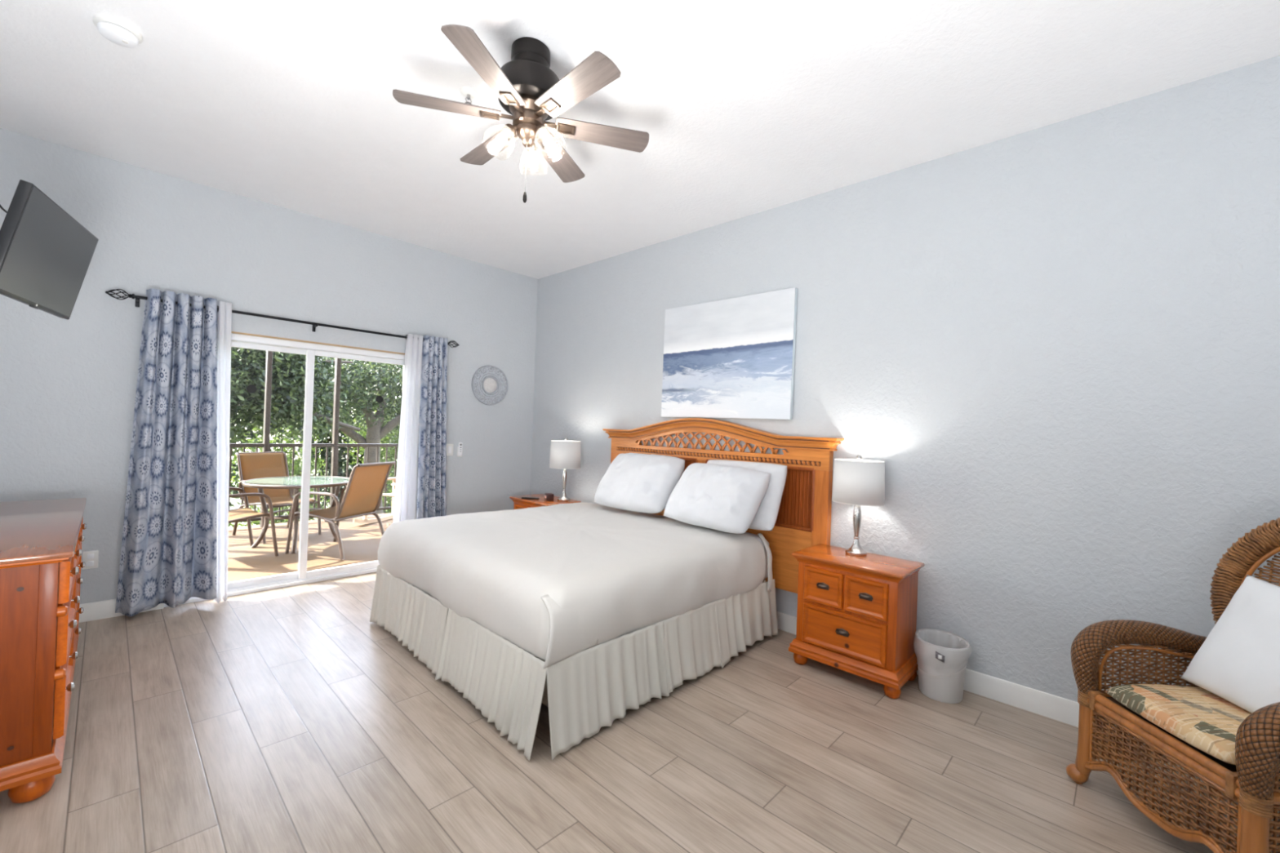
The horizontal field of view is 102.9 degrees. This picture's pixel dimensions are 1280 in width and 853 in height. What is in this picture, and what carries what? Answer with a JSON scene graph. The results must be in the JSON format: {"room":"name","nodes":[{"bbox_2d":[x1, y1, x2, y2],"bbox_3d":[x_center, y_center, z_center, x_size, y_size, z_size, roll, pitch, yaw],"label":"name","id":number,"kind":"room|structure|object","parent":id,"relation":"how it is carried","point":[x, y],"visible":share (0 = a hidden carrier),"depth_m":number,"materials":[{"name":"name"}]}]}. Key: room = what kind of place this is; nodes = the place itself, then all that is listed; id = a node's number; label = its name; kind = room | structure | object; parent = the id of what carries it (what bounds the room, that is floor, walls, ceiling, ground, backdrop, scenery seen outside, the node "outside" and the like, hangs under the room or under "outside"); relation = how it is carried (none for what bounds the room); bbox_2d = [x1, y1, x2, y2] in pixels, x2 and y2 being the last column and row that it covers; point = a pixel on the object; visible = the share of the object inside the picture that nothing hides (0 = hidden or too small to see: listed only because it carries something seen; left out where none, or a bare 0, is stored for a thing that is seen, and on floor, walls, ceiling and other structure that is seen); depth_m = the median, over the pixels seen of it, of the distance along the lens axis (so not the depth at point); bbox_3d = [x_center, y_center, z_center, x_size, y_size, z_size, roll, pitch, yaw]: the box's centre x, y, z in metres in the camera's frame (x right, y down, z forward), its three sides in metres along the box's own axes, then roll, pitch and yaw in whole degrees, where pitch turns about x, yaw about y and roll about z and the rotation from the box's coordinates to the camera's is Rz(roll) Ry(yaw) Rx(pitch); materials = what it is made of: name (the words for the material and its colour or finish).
{"room":"bedroom","nodes":[
{"label":"bedroom","id":0,"kind":"room"},
{"bbox_2d":[0,128,537,604],"bbox_3d":[-2.635,-0.212,4.457,0.160,3.050,3.930,2,0,44],"label":"wall","id":1,"kind":"structure","parent":0,"point":[68,388],"depth_m":3.67,"materials":[{"name":"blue paint"}]},
{"bbox_2d":[82,550,98,569],"bbox_3d":[-3.611,0.876,3.353,0.009,0.116,0.072,2,0,44],"label":"wall outlet","id":2,"kind":"object","parent":1,"relation":"attached to","point":[91,558],"visible":1,"depth_m":3.35,"materials":[{"name":"white plastic"}]},
{"bbox_2d":[86,560,93,566],"bbox_3d":[-3.610,0.900,3.352,0.004,0.032,0.032,2,0,44],"label":"socket","id":3,"kind":"object","parent":2,"relation":"attached to","point":[89,563],"depth_m":3.35,"materials":[{"name":"white plastic"}]},
{"bbox_2d":[87,553,93,559],"bbox_3d":[-3.609,0.852,3.352,0.004,0.032,0.032,2,0,44],"label":"socket","id":4,"kind":"object","parent":2,"relation":"attached to","point":[90,556],"depth_m":3.35,"materials":[{"name":"white plastic"}]},
{"bbox_2d":[79,598,164,622],"bbox_3d":[-3.676,1.216,3.293,0.016,0.116,0.885,2,0,44],"label":"baseboard","id":5,"kind":"structure","parent":1,"relation":"attached to","point":[95,611],"depth_m":3.38,"materials":[{"name":"white wood"}]},
{"bbox_2d":[105,288,458,347],"bbox_3d":[-2.654,-0.830,4.208,0.128,0.089,2.425,2,0,44],"label":"curtain rod","id":6,"kind":"object","parent":1,"relation":"attached to","point":[132,295],"visible":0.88,"depth_m":4.00,"materials":[{"name":"black metal"}]},
{"bbox_2d":[115,288,217,617],"bbox_3d":[-3.244,0.166,3.551,0.184,2.177,0.495,2,0,38],"label":"curtain","id":7,"kind":"object","parent":6,"relation":"hanging from","point":[168,557],"visible":1,"depth_m":3.54,"materials":[{"name":"blue fabric"}]},
{"bbox_2d":[213,301,231,603],"bbox_3d":[-3.061,0.188,3.748,0.096,2.194,0.128,2,0,44],"label":"sheer curtain","id":8,"kind":"object","parent":6,"relation":"hanging from","point":[224,316],"visible":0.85,"depth_m":3.74,"materials":[{"name":"white fabric"}]},
{"bbox_2d":[392,333,422,523],"bbox_3d":[-2.149,0.235,4.711,0.112,2.170,0.214,2,0,44],"label":"sheer curtain","id":9,"kind":"object","parent":6,"relation":"hanging from","point":[405,498],"visible":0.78,"depth_m":4.70,"materials":[{"name":"white fabric"}]},
{"bbox_2d":[416,335,447,519],"bbox_3d":[-1.959,0.226,4.894,0.115,2.155,0.315,2,0,44],"label":"curtain","id":10,"kind":"object","parent":6,"relation":"hanging from","point":[432,460],"visible":0.85,"depth_m":4.86,"materials":[{"name":"blue fabric"}]},
{"bbox_2d":[164,331,404,607],"bbox_3d":[-2.806,0.300,4.290,0.148,2.015,1.710,2,0,44],"label":"door","id":11,"kind":"structure","parent":1,"relation":"in","point":[311,349],"depth_m":4.25,"materials":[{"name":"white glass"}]},
{"bbox_2d":[446,444,453,455],"bbox_3d":[-1.905,0.233,5.109,0.011,0.120,0.076,2,0,44],"label":"light switch","id":12,"kind":"object","parent":1,"relation":"attached to","point":[449,446],"visible":0.77,"depth_m":5.11,"materials":[{"name":"white plastic"}]},
{"bbox_2d":[457,442,462,456],"bbox_3d":[-1.825,0.233,5.179,0.030,0.146,0.052,2,0,44],"label":"remote","id":13,"kind":"object","parent":1,"relation":"attached to","point":[460,444],"visible":1,"depth_m":5.17,"materials":[{"name":"white plastic"}]},
{"bbox_2d":[471,364,508,405],"bbox_3d":[-1.585,-0.437,5.411,0.020,0.424,0.424,2,0,44],"label":"wall medallion","id":14,"kind":"object","parent":1,"relation":"attached to","point":[490,385],"visible":1,"depth_m":5.40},
{"bbox_2d":[227,512,393,582],"bbox_3d":[-3.625,1.359,5.646,2.960,0.128,9.500,2,0,44],"label":"floor","id":15,"kind":"structure","parent":0,"point":[361,541],"depth_m":5.39,"materials":[{"name":"beige tile"}]},
{"bbox_2d":[228,487,278,555],"bbox_3d":[-4.081,0.803,4.935,0.623,0.955,0.829,2,0,33],"label":"patio chair","id":16,"kind":"object","parent":15,"relation":"on","point":[242,513],"visible":0.25,"depth_m":5.07,"materials":[{"name":"brown metal"}]},
{"bbox_2d":[231,451,321,543],"bbox_3d":[-4.290,0.798,6.020,0.829,0.955,0.623,2,0,29],"label":"patio chair","id":17,"kind":"object","parent":15,"relation":"on","point":[251,465],"visible":0.61,"depth_m":6.11,"materials":[{"name":"brown fabric"}]},
{"bbox_2d":[241,475,349,553],"bbox_3d":[-3.715,0.945,5.567,1.016,0.717,1.016,2,0,44],"label":"patio table","id":18,"kind":"object","parent":15,"relation":"on","point":[294,482],"visible":0.61,"depth_m":5.40,"materials":[{"name":"clear glass"}]},
{"bbox_2d":[228,351,398,527],"bbox_3d":[-4.527,-0.106,6.563,0.090,2.740,9.300,2,0,44],"label":"porch railing","id":19,"kind":"object","parent":15,"relation":"on","point":[266,446],"visible":0.12,"depth_m":6.88,"materials":[{"name":"brown metal"}]},
{"bbox_2d":[284,461,395,560],"bbox_3d":[-3.125,0.838,5.388,0.829,0.955,0.623,2,0,14],"label":"patio chair","id":20,"kind":"object","parent":15,"relation":"on","point":[364,490],"visible":0.96,"depth_m":5.25,"materials":[{"name":"brown fabric"}]},
{"bbox_2d":[352,476,395,526],"bbox_3d":[-3.270,0.824,6.953,0.670,0.974,0.940,2,0,19],"label":"rocking chair","id":21,"kind":"object","parent":15,"relation":"on","point":[364,520],"visible":0.19,"depth_m":6.90,"materials":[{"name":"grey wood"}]},
{"bbox_2d":[0,0,1279,279],"bbox_3d":[-0.049,-1.713,2.037,7.170,0.120,4.250,2,0,44],"label":"ceiling","id":22,"kind":"structure","parent":0,"point":[745,108],"depth_m":2.52,"materials":[{"name":"white paint"}]},
{"bbox_2d":[92,13,142,48],"bbox_3d":[-2.267,-1.702,2.217,0.152,0.057,0.152,2,0,44],"label":"smoke detector","id":23,"kind":"object","parent":22,"relation":"attached to","point":[117,31],"visible":1,"depth_m":2.19,"materials":[{"name":"white plastic"}]},
{"bbox_2d":[460,86,477,104],"bbox_3d":[-0.861,-1.649,2.564,0.084,0.061,0.084,2,0,44],"label":"sprinkler head","id":24,"kind":"object","parent":22,"relation":"attached to","point":[469,93],"visible":0.92,"depth_m":2.55},
{"bbox_2d":[392,24,648,203],"bbox_3d":[-0.494,-1.326,2.262,1.117,0.684,1.008,2,0,44],"label":"ceiling fan","id":25,"kind":"object","parent":22,"relation":"hanging from","point":[526,87],"visible":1,"depth_m":2.18,"materials":[{"name":"brown metal"}]},
{"bbox_2d":[0,571,1279,852],"bbox_3d":[-0.140,1.456,2.007,7.110,0.120,4.250,2,0,44],"label":"floor","id":26,"kind":"structure","parent":0,"point":[288,719],"depth_m":2.10,"materials":[{"name":"wood"}]},
{"bbox_2d":[0,497,87,803],"bbox_3d":[-2.783,0.862,2.211,1.601,0.882,0.490,2,0,44],"label":"dresser","id":27,"kind":"object","parent":26,"relation":"on","point":[41,552],"visible":1,"depth_m":1.80,"materials":[{"name":"brown wood"}]},
{"bbox_2d":[509,493,581,509],"bbox_3d":[-0.941,1.040,4.980,0.628,0.672,0.397,2,0,44],"label":"nightstand","id":28,"kind":"object","parent":26,"relation":"on","point":[519,503],"visible":0.06,"depth_m":4.90,"materials":[{"name":"brown wood"}]},
{"bbox_2d":[521,496,539,499],"bbox_3d":[-1.056,0.689,4.913,0.170,0.020,0.044,2,0,9],"label":"tv remote","id":29,"kind":"object","parent":28,"relation":"on","point":[523,497],"visible":1,"depth_m":4.90,"materials":[{"name":"black plastic"}]},
{"bbox_2d":[544,493,554,501],"bbox_3d":[-0.868,0.673,4.871,0.072,0.066,0.096,2,0,-24],"label":"alarm clock","id":30,"kind":"object","parent":28,"relation":"on","point":[548,496],"visible":1,"depth_m":4.83,"materials":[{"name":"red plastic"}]},
{"bbox_2d":[549,437,580,501],"bbox_3d":[-0.720,0.408,4.893,0.298,0.606,0.298,2,0,44],"label":"table lamp","id":31,"kind":"object","parent":28,"relation":"on","point":[565,455],"visible":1,"depth_m":4.78,"materials":[{"name":"silver metal"}]},
{"bbox_2d":[369,417,844,760],"bbox_3d":[-0.286,0.650,3.429,2.428,1.489,2.139,2,0,44],"label":"bed","id":32,"kind":"object","parent":26,"relation":"on","point":[590,613],"visible":0.99,"depth_m":2.81,"materials":[{"name":"grey fabric"}]},
{"bbox_2d":[594,453,684,513],"bbox_3d":[-0.016,0.451,4.161,0.405,0.454,0.794,2,0,-44],"label":"pillow","id":33,"kind":"object","parent":32,"relation":"on","point":[645,483],"visible":0.98,"depth_m":4.00,"materials":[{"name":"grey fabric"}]},
{"bbox_2d":[663,462,770,533],"bbox_3d":[0.524,0.485,3.577,0.384,0.430,0.716,2,0,-43],"label":"pillow","id":34,"kind":"object","parent":32,"relation":"on","point":[722,498],"visible":1,"depth_m":3.44,"materials":[{"name":"white fabric"}]},
{"bbox_2d":[706,459,786,530],"bbox_3d":[0.696,0.471,3.640,0.688,0.442,0.269,2,0,43],"label":"pillow","id":35,"kind":"object","parent":32,"relation":"on","point":[765,518],"visible":0.31,"depth_m":3.42,"materials":[{"name":"white fabric"}]},
{"bbox_2d":[788,543,924,698],"bbox_3d":[1.271,1.113,3.023,0.628,0.672,0.397,2,0,44],"label":"nightstand","id":36,"kind":"object","parent":26,"relation":"on","point":[857,615],"visible":0.99,"depth_m":2.87,"materials":[{"name":"brown wood"}]},
{"bbox_2d":[831,454,884,556],"bbox_3d":[1.329,0.476,3.115,0.298,0.606,0.298,2,0,44],"label":"table lamp","id":37,"kind":"object","parent":36,"relation":"on","point":[857,482],"visible":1,"depth_m":3.01,"materials":[{"name":"white fabric"}]},
{"bbox_2d":[913,628,971,703],"bbox_3d":[1.646,1.308,2.791,0.271,0.307,0.278,2,0,44],"label":"trash bin","id":38,"kind":"object","parent":26,"relation":"on","point":[943,656],"visible":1,"depth_m":2.71,"materials":[{"name":"white plastic"}]},
{"bbox_2d":[1066,517,1279,852],"bbox_3d":[2.139,0.881,1.790,0.723,1.213,0.764,2,0,1],"label":"wicker armchair","id":39,"kind":"object","parent":26,"relation":"on","point":[1253,783],"visible":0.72,"depth_m":1.87,"materials":[{"name":"wicker"}]},
{"bbox_2d":[1105,684,1279,764],"bbox_3d":[2.042,1.032,1.791,0.460,0.076,0.465,2,0,1],"label":"seat cushion","id":40,"kind":"object","parent":39,"relation":"on","point":[1200,717],"visible":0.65,"depth_m":1.78,"materials":[{"name":"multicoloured fabric"}]},
{"bbox_2d":[1180,574,1279,713],"bbox_3d":[2.210,0.788,1.741,0.249,0.451,0.506,2,0,0],"label":"throw pillow","id":41,"kind":"object","parent":40,"relation":"on","point":[1238,661],"visible":0.92,"depth_m":1.81,"materials":[{"name":"white fabric"}]},
{"bbox_2d":[530,55,1279,702],"bbox_3d":[1.308,-0.074,3.509,7.170,3.050,0.160,2,0,44],"label":"wall","id":42,"kind":"structure","parent":0,"point":[1056,345],"depth_m":2.69,"materials":[{"name":"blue paint"}]},
{"bbox_2d":[661,287,797,419],"bbox_3d":[0.648,-0.530,4.011,1.211,0.932,0.036,2,0,44],"label":"canvas painting","id":43,"kind":"object","parent":42,"relation":"attached to","point":[733,357],"visible":1,"depth_m":3.92,"materials":[{"name":"paint"}]},
{"bbox_2d":[776,611,1145,744],"bbox_3d":[1.196,1.389,3.441,6.850,0.116,0.016,2,0,44],"label":"baseboard","id":44,"kind":"structure","parent":42,"relation":"attached to","point":[1062,709],"depth_m":2.68,"materials":[{"name":"white wood"}]},
{"bbox_3d":[-1.519,-0.183,0.556,7.170,3.050,0.160,2,0,44],"label":"wall","id":45,"kind":"structure","parent":0,"visible":0},
{"bbox_2d":[0,179,98,319],"bbox_3d":[-2.685,-0.814,2.101,0.466,0.610,0.725,2,0,-33],"label":"television","id":46,"kind":"object","parent":45,"relation":"attached to","point":[46,255],"visible":1,"depth_m":2.10,"materials":[{"name":"black plastic"}]},
{"label":"outside","id":47,"kind":"structure","parent":0,"visible":0},
{"bbox_2d":[228,458,397,527],"bbox_3d":[-24.197,4.017,27.670,56.800,0.200,80.000,2,0,44],"label":"ground","id":48,"kind":"structure","parent":47,"point":[233,500],"depth_m":26.76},
{"bbox_2d":[229,421,284,507],"bbox_3d":[-17.564,0.086,19.191,4.351,8.559,7.486,2,0,39],"label":"shrub","id":49,"kind":"object","parent":48,"relation":"on","point":[236,469],"visible":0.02,"depth_m":20.26,"materials":[{"name":"green plant"}]},
{"bbox_2d":[228,422,329,527],"bbox_3d":[-10.478,1.968,14.747,2.850,4.804,2.563,2,0,-26],"label":"shrub","id":50,"kind":"object","parent":48,"relation":"on","point":[285,450],"visible":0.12,"depth_m":14.49,"materials":[{"name":"green plant"}]},
{"bbox_2d":[229,346,360,465],"bbox_3d":[-7.936,1.120,7.979,1.852,6.653,6.528,2,0,44],"label":"oak tree","id":51,"kind":"object","parent":48,"relation":"on","point":[289,370],"visible":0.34,"depth_m":9.02,"materials":[{"name":"green plant"}]},
{"bbox_2d":[229,348,403,515],"bbox_3d":[-7.116,1.002,13.181,4.056,7.018,9.470,2,0,44],"label":"oak tree","id":52,"kind":"object","parent":48,"relation":"on","point":[355,375],"visible":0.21,"depth_m":12.55,"materials":[{"name":"green plant"}]},
{"bbox_2d":[247,360,400,518],"bbox_3d":[-10.996,0.919,20.157,4.041,8.544,7.460,2,0,44],"label":"tree","id":53,"kind":"object","parent":48,"relation":"on","point":[341,461],"visible":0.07,"depth_m":19.00,"materials":[{"name":"green plant"}]},
{"bbox_2d":[338,402,399,513],"bbox_3d":[-8.520,1.769,16.670,2.886,5.351,2.569,2,0,-15],"label":"shrub","id":54,"kind":"object","parent":48,"relation":"on","point":[390,452],"visible":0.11,"depth_m":16.41,"materials":[{"name":"green plant"}]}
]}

